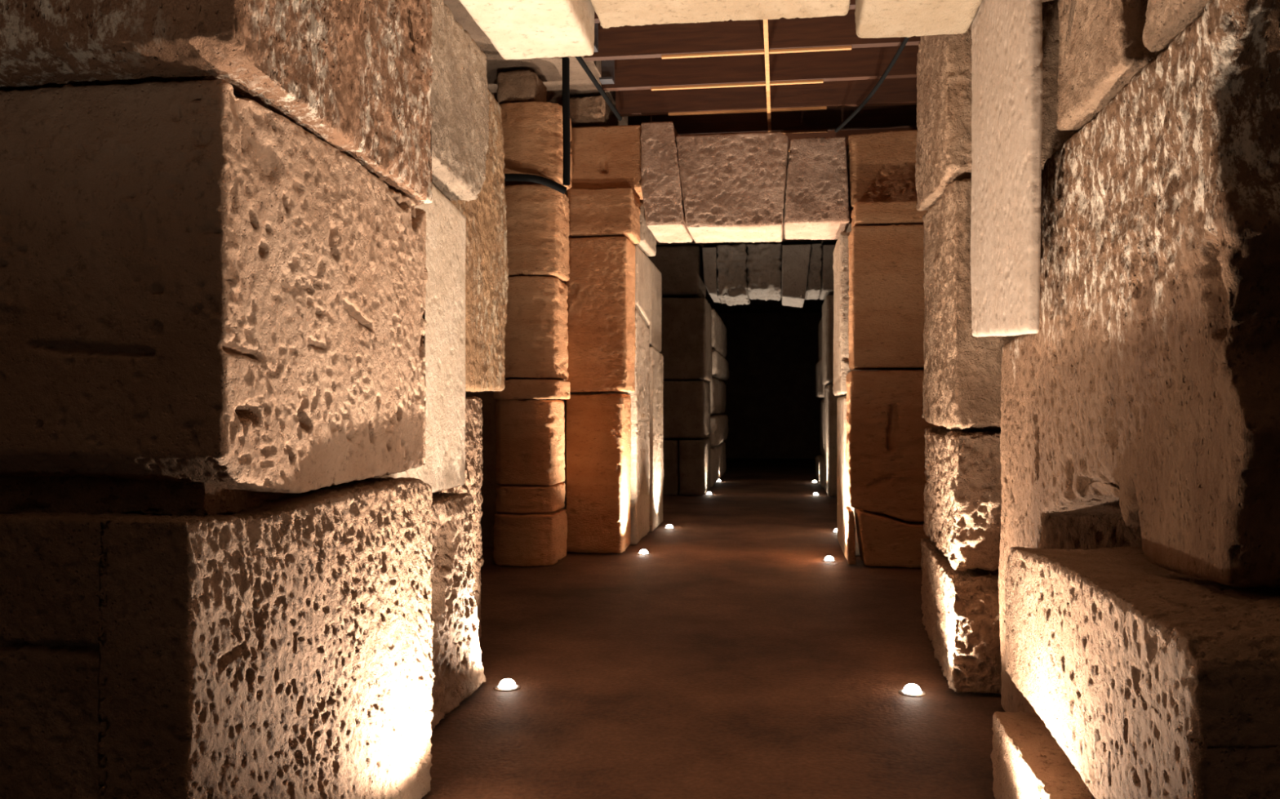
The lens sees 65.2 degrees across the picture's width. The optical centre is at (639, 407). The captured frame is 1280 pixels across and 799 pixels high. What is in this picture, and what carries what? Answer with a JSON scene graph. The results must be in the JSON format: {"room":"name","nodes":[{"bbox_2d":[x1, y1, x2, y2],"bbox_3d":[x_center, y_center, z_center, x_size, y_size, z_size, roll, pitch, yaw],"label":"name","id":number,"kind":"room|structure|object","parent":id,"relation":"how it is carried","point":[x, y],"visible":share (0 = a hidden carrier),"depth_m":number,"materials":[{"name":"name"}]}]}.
{"room":"underground chamber","nodes":[
{"label":"underground chamber","id":0,"kind":"room"},
{"bbox_2d":[0,0,579,798],"bbox_3d":[-1.777,-0.949,13.628,4.701,4.901,33.500,0,0,8],"label":"wall","id":1,"kind":"structure","parent":0,"point":[214,272],"depth_m":2.62,"materials":[{"name":"stone"}]},
{"bbox_2d":[443,0,920,314],"bbox_3d":[1.342,-3.260,13.191,11.000,0.880,34.500,0,0,8],"label":"ceiling","id":2,"kind":"structure","parent":0,"point":[795,77],"depth_m":9.54,"materials":[{"name":"brown wood"}]},
{"bbox_2d":[562,57,570,185],"bbox_3d":[-0.695,-2.695,9.417,0.082,1.191,0.087,0,0,8],"label":"power cable","id":3,"kind":"object","parent":2,"relation":"hanging from","point":[566,61],"visible":1,"depth_m":9.39,"materials":[{"name":"rubber"}]},
{"bbox_2d":[574,56,622,120],"bbox_3d":[-0.385,-3.005,9.395,0.052,0.132,1.707,0,0,12],"label":"brace","id":4,"kind":"object","parent":2,"relation":"hanging from","point":[579,59],"visible":0.95,"depth_m":9.36,"materials":[{"name":"metal"}]},
{"bbox_2d":[834,36,909,132],"bbox_3d":[2.123,-2.915,9.024,0.132,0.284,2.103,0,0,-6],"label":"power cable","id":5,"kind":"object","parent":2,"relation":"hanging from","point":[864,103],"visible":0.94,"depth_m":9.07,"materials":[{"name":"rubber"}]},
{"bbox_2d":[421,457,1004,798],"bbox_3d":[1.377,1.510,13.439,11.000,0.014,34.000,0,0,8],"label":"floor","id":6,"kind":"structure","parent":0,"point":[728,660],"depth_m":5.66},
{"bbox_2d":[373,0,509,732],"bbox_3d":[-1.222,-0.233,5.371,0.895,3.454,2.445,0,0,8],"label":"stone pier","id":7,"kind":"object","parent":6,"relation":"on","point":[467,260],"visible":0.43,"depth_m":4.97,"materials":[{"name":"stone"}]},
{"bbox_2d":[494,679,519,691],"bbox_3d":[-0.712,1.493,5.371,0.136,0.073,0.136,0,0,8],"label":"floor light","id":8,"kind":"object","parent":6,"relation":"on","point":[505,685],"visible":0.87,"depth_m":5.34,"materials":[{"name":"metal"}]},
{"bbox_2d":[493,69,572,566],"bbox_3d":[-1.070,-0.881,9.805,0.685,4.781,0.695,0,0,8],"label":"stone column","id":9,"kind":"structure","parent":6,"relation":"on","point":[531,526],"depth_m":9.55,"materials":[{"name":"stone"}]},
{"bbox_2d":[504,173,566,194],"bbox_3d":[-1.075,-2.113,9.415,0.772,0.168,0.122,0,0,-8],"label":"power cable","id":10,"kind":"object","parent":9,"relation":"attached to","point":[554,185],"visible":0.76,"depth_m":9.38,"materials":[{"name":"rubber"}]},
{"bbox_2d":[565,95,664,553],"bbox_3d":[-0.235,-0.876,11.759,0.798,4.764,2.996,0,0,8],"label":"stone pier","id":11,"kind":"object","parent":6,"relation":"on","point":[615,470],"visible":0.98,"depth_m":10.33,"materials":[{"name":"stone"}]},
{"bbox_2d":[636,549,650,555],"bbox_3d":[0.038,1.493,10.294,0.136,0.073,0.136,0,0,8],"label":"floor light","id":12,"kind":"object","parent":6,"relation":"on","point":[643,552],"visible":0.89,"depth_m":10.26,"materials":[{"name":"metal"}]},
{"bbox_2d":[663,524,674,528],"bbox_3d":[0.367,1.493,12.500,0.136,0.073,0.136,0,0,8],"label":"floor light","id":13,"kind":"object","parent":6,"relation":"on","point":[668,526],"visible":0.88,"depth_m":12.46,"materials":[{"name":"metal"}]},
{"bbox_2d":[647,244,729,495],"bbox_3d":[0.894,-0.646,20.098,1.532,4.325,5.985,0,0,8],"label":"stone pier","id":14,"kind":"object","parent":6,"relation":"on","point":[694,335],"visible":0.69,"depth_m":17.14,"materials":[{"name":"stone"}]},
{"bbox_2d":[822,555,835,562],"bbox_3d":[1.862,1.493,9.837,0.136,0.073,0.136,0,0,8],"label":"floor light","id":15,"kind":"object","parent":6,"relation":"on","point":[828,558],"visible":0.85,"depth_m":9.80,"materials":[{"name":"metal"}]},
{"bbox_2d":[815,294,844,497],"bbox_3d":[4.099,-0.647,19.443,1.231,4.321,5.574,0,0,8],"label":"stone pier","id":16,"kind":"object","parent":6,"relation":"on","point":[825,464],"visible":0.3,"depth_m":16.92,"materials":[{"name":"beige stone"}]},
{"bbox_2d":[702,243,835,307],"bbox_3d":[2.266,-2.305,17.510,2.278,0.986,1.479,0,0,8],"label":"stone lintel","id":17,"kind":"object","parent":16,"relation":"on","point":[735,274],"visible":0.92,"depth_m":16.90,"materials":[{"name":"grey stone"}]},
{"bbox_2d":[832,200,943,568],"bbox_3d":[2.793,-0.227,11.080,1.378,3.479,3.533,0,0,8],"label":"stone pier","id":18,"kind":"object","parent":6,"relation":"on","point":[878,266],"visible":0.66,"depth_m":9.48,"materials":[{"name":"stone"}]},
{"bbox_2d":[566,121,917,243],"bbox_3d":[1.355,-2.401,10.684,4.216,1.110,1.054,0,0,8],"label":"stone lintel","id":19,"kind":"object","parent":18,"relation":"on","point":[717,188],"visible":0.84,"depth_m":10.29,"materials":[{"name":"stone"}]},
{"bbox_2d":[898,684,925,697],"bbox_3d":[1.435,1.493,5.272,0.136,0.073,0.136,0,0,8],"label":"floor light","id":20,"kind":"object","parent":6,"relation":"on","point":[909,690],"visible":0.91,"depth_m":5.24,"materials":[{"name":"metal"}]},
{"bbox_2d":[915,0,1074,694],"bbox_3d":[2.050,-0.470,6.035,0.701,3.945,1.875,0,0,8],"label":"stone pier","id":21,"kind":"object","parent":6,"relation":"on","point":[962,372],"visible":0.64,"depth_m":5.23,"materials":[{"name":"stone"}]},
{"bbox_2d":[459,0,982,59],"bbox_3d":[0.373,-2.353,4.632,2.463,0.932,1.404,0,0,8],"label":"stone lintel","id":22,"kind":"object","parent":21,"relation":"on","point":[518,29],"visible":1,"depth_m":5.05,"materials":[{"name":"stone"}]},
{"bbox_2d":[712,312,824,458],"bbox_3d":[3.699,-0.950,30.027,11.000,4.900,0.500,0,0,8],"label":"doorway","id":23,"kind":"structure","parent":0,"point":[772,411],"depth_m":29.74,"materials":[{"name":"black"}]},
{"bbox_2d":[970,0,1279,798],"bbox_3d":[4.705,-0.949,12.720,4.208,4.903,33.500,0,0,8],"label":"wall","id":24,"kind":"structure","parent":0,"point":[1139,569],"depth_m":2.94,"materials":[{"name":"stone"}]}
]}

